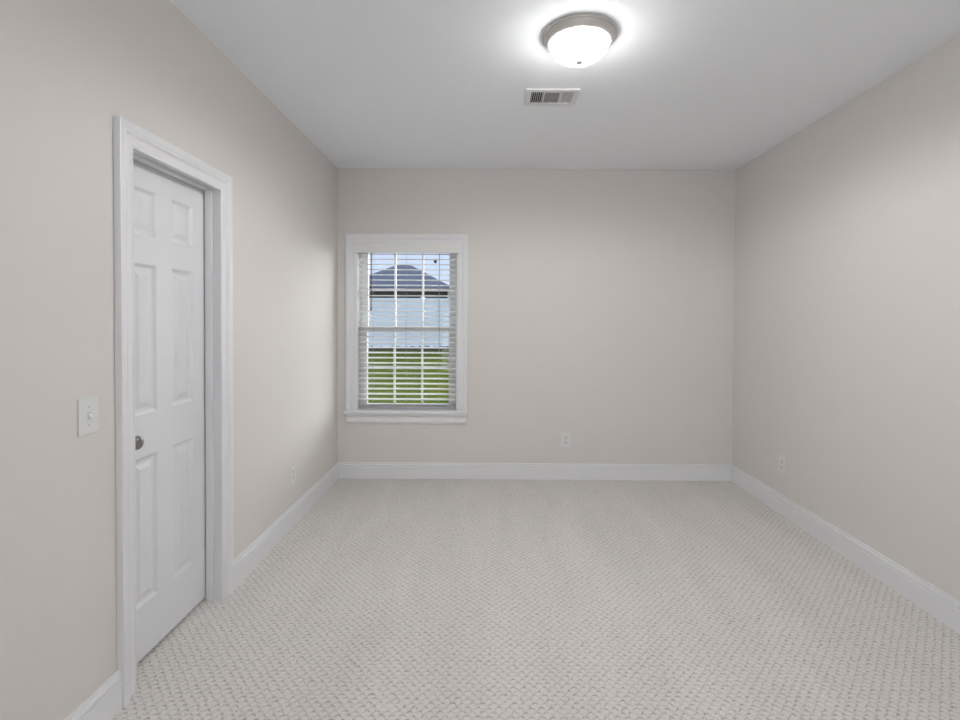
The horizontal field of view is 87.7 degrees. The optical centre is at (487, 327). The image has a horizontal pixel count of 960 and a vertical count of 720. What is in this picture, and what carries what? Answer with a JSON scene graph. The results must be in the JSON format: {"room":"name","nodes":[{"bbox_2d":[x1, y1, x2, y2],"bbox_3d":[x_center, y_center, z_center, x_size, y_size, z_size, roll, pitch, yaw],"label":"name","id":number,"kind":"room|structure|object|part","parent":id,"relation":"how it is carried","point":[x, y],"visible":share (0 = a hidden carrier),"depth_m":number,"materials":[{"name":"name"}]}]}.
{"room":"empty bedroom","nodes":[
{"label":"empty bedroom","id":0,"kind":"room"},
{"bbox_2d":[0,0,337,719],"bbox_3d":[-1.399,0.028,0.698,0.140,2.719,7.385,0,1,0],"label":"wall","id":1,"kind":"structure","parent":0,"point":[68,67],"depth_m":1.70,"materials":[{"name":"paint"}]},
{"bbox_2d":[77,396,98,436],"bbox_3d":[-1.317,0.292,1.657,0.020,0.122,0.082,0,1,0],"label":"light switch","id":2,"kind":"object","parent":1,"relation":"attached to","point":[87,408],"visible":1,"depth_m":1.65,"materials":[{"name":"plastic"}]},
{"bbox_2d":[64,669,121,719],"bbox_3d":[-1.331,1.339,-0.587,0.017,0.140,4.773,0,1,0],"label":"baseboard","id":3,"kind":"structure","parent":1,"relation":"attached to","point":[105,702],"depth_m":1.72,"materials":[{"name":"white paint"}]},
{"bbox_2d":[113,116,233,707],"bbox_3d":[-1.383,0.303,2.170,0.164,2.118,0.773,0,1,0],"label":"door","id":4,"kind":"structure","parent":1,"relation":"in","point":[173,210],"depth_m":2.18,"materials":[{"name":"white paint"}]},
{"bbox_3d":[-1.369,0.444,1.929,0.065,0.064,0.064,0,1,0],"label":"knob","id":5,"kind":"part","parent":4,"relation":"part of","materials":[{"name":"silver metal"}]},
{"bbox_2d":[234,462,338,588],"bbox_3d":[-1.318,1.270,3.492,0.017,0.140,1.839,0,1,0],"label":"baseboard","id":6,"kind":"structure","parent":1,"relation":"attached to","point":[245,562],"depth_m":3.15,"materials":[{"name":"white paint"}]},
{"bbox_2d":[290,464,294,485],"bbox_3d":[-1.322,0.998,3.394,0.008,0.122,0.080,0,1,0],"label":"wall outlet","id":7,"kind":"object","parent":1,"relation":"attached to","point":[292,469],"visible":1,"depth_m":3.38,"materials":[{"name":"plastic"}]},
{"bbox_2d":[111,478,959,719],"bbox_3d":[-0.115,1.443,0.722,4.522,0.100,7.395,0,1,0],"label":"floor","id":8,"kind":"structure","parent":0,"point":[387,599],"depth_m":2.31,"materials":[{"name":"carpet"}]},
{"bbox_2d":[338,168,735,463],"bbox_3d":[0.419,0.023,4.455,3.752,2.819,0.140,0,1,0],"label":"wall","id":9,"kind":"structure","parent":0,"point":[600,303],"depth_m":4.38,"materials":[{"name":"paint"}]},
{"bbox_2d":[343,233,467,423],"bbox_3d":[-0.712,0.011,4.437,1.088,1.659,0.182,0,1,0],"label":"window","id":10,"kind":"structure","parent":9,"relation":"in","point":[354,413],"depth_m":4.38,"materials":[{"name":"white paint"}]},
{"bbox_3d":[-0.716,0.739,4.449,1.088,0.032,0.182,0,1,0],"label":"sill","id":11,"kind":"part","parent":10,"relation":"part of","materials":[{"name":"white paint"}]},
{"bbox_2d":[353,243,459,406],"bbox_3d":[-0.711,-0.017,4.404,0.934,1.434,0.089,0,1,0],"label":"window blind","id":12,"kind":"object","parent":10,"relation":"attached to","point":[371,249],"visible":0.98,"depth_m":4.40,"materials":[{"name":"white plastic"}]},
{"bbox_3d":[-0.713,0.686,4.428,0.857,0.018,0.032,0,1,0],"label":"rail","id":13,"kind":"part","parent":12,"relation":"part of","materials":[{"name":"white plastic"}]},
{"bbox_3d":[-0.429,0.002,4.421,0.002,1.355,0.054,0,1,0],"label":"ladder cord","id":14,"kind":"part","parent":12,"relation":"part of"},
{"bbox_3d":[-0.711,0.359,4.470,0.869,0.735,0.028,0,1,0],"label":"sash","id":15,"kind":"part","parent":10,"relation":"part of","materials":[{"name":"white plastic"}]},
{"bbox_3d":[-0.707,-0.351,4.490,0.869,0.754,0.028,0,1,0],"label":"sash","id":16,"kind":"part","parent":10,"relation":"part of","materials":[{"name":"white plastic"}]},
{"bbox_2d":[338,462,731,480],"bbox_3d":[0.412,1.264,4.397,3.472,0.140,0.017,0,1,0],"label":"baseboard","id":17,"kind":"structure","parent":9,"relation":"attached to","point":[350,470],"depth_m":4.39,"materials":[{"name":"white paint"}]},
{"bbox_2d":[561,433,569,446],"bbox_3d":[0.687,0.988,4.396,0.080,0.122,0.008,0,1,0],"label":"wall outlet","id":18,"kind":"object","parent":9,"relation":"attached to","point":[565,437],"visible":1,"depth_m":4.39,"materials":[{"name":"plastic"}]},
{"bbox_2d":[170,0,959,169],"bbox_3d":[0.414,-1.374,0.738,3.752,0.100,7.525,0,1,0],"label":"ceiling","id":19,"kind":"structure","parent":0,"point":[436,84],"depth_m":2.65,"materials":[{"name":"white paint"}]},
{"bbox_2d":[524,88,580,105],"bbox_3d":[0.376,-1.355,2.943,0.305,0.010,0.214,0,1,0],"label":"ceiling vent","id":20,"kind":"object","parent":19,"relation":"in","point":[534,96],"visible":1,"depth_m":2.93,"materials":[{"name":"white metal"}]},
{"bbox_2d":[542,13,616,66],"bbox_3d":[0.423,-1.284,2.310,0.341,0.132,0.341,0,1,0],"label":"ceiling light","id":21,"kind":"object","parent":19,"relation":"attached to","point":[576,40],"visible":1,"depth_m":2.22,"materials":[{"name":"white glass"}]},
{"bbox_3d":[0.423,-1.272,2.310,0.271,0.082,0.271,0,1,0],"label":"lamp shade","id":22,"kind":"part","parent":21,"relation":"part of","materials":[{"name":"white glass"}]},
{"bbox_2d":[732,34,959,600],"bbox_3d":[2.213,0.046,0.686,0.140,2.719,7.385,0,1,0],"label":"wall","id":23,"kind":"structure","parent":0,"point":[846,349],"depth_m":2.86,"materials":[{"name":"paint"}]},
{"bbox_2d":[779,455,785,473],"bbox_3d":[2.144,0.996,3.642,0.008,0.122,0.080,0,1,0],"label":"wall outlet","id":24,"kind":"object","parent":23,"relation":"attached to","point":[782,460],"visible":1,"depth_m":3.63,"materials":[{"name":"plastic"}]},
{"bbox_2d":[731,465,959,633],"bbox_3d":[2.128,1.335,0.708,0.017,0.140,7.385,0,1,0],"label":"baseboard","id":25,"kind":"structure","parent":23,"relation":"attached to","point":[944,607],"depth_m":2.83,"materials":[{"name":"white paint"}]},
{"label":"outside","id":26,"kind":"structure","parent":0,"visible":0},
{"bbox_2d":[368,339,448,402],"bbox_3d":[-4.934,0.928,22.298,40.000,0.449,35.475,0,1,0],"label":"lawn","id":27,"kind":"structure","parent":26,"point":[369,354],"depth_m":11.46,"materials":[{"name":"green plant"}]},
{"bbox_2d":[368,297,448,346],"bbox_3d":[-3.442,-0.162,18.011,11.148,1.990,0.148,0,1,0],"label":"fence","id":28,"kind":"object","parent":27,"relation":"on","point":[420,298],"visible":0.09,"depth_m":18.00,"materials":[{"name":"white plastic"}]},
{"bbox_3d":[-3.446,0.703,18.026,2.070,0.120,0.060,0,1,0],"label":"rail","id":29,"kind":"part","parent":28,"relation":"part of","materials":[{"name":"white plastic"}]},
{"bbox_3d":[-3.442,-0.152,18.011,2.066,1.630,0.024,0,1,0],"label":"fence panel","id":30,"kind":"part","parent":28,"relation":"part of","materials":[{"name":"white plastic"}]},
{"bbox_3d":[-3.437,-1.006,17.997,2.070,0.120,0.060,0,1,0],"label":"rail","id":31,"kind":"part","parent":28,"relation":"part of","materials":[{"name":"white plastic"}]},
{"bbox_3d":[-2.342,-0.116,18.008,0.130,1.910,0.130,0,1,0],"label":"post","id":32,"kind":"part","parent":28,"relation":"part of","materials":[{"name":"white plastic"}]},
{"bbox_3d":[-1.237,-0.995,17.990,2.070,0.120,0.060,0,1,0],"label":"rail","id":33,"kind":"part","parent":28,"relation":"part of","materials":[{"name":"white plastic"}]},
{"bbox_3d":[-1.242,-0.140,18.004,2.066,1.630,0.024,0,1,0],"label":"fence panel","id":34,"kind":"part","parent":28,"relation":"part of","materials":[{"name":"white plastic"}]},
{"bbox_2d":[368,346,448,350],"bbox_3d":[-2.447,0.733,17.798,13.000,0.164,0.390,0,1,0],"label":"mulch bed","id":35,"kind":"object","parent":27,"relation":"on","point":[402,349],"visible":0.12,"depth_m":17.75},
{"bbox_2d":[369,265,448,338],"bbox_3d":[-4.994,-1.636,30.468,6.400,4.400,7.050,0,1,0],"label":"house","id":36,"kind":"structure","parent":27,"relation":"on","point":[389,277],"depth_m":27.52,"materials":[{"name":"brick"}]}
]}

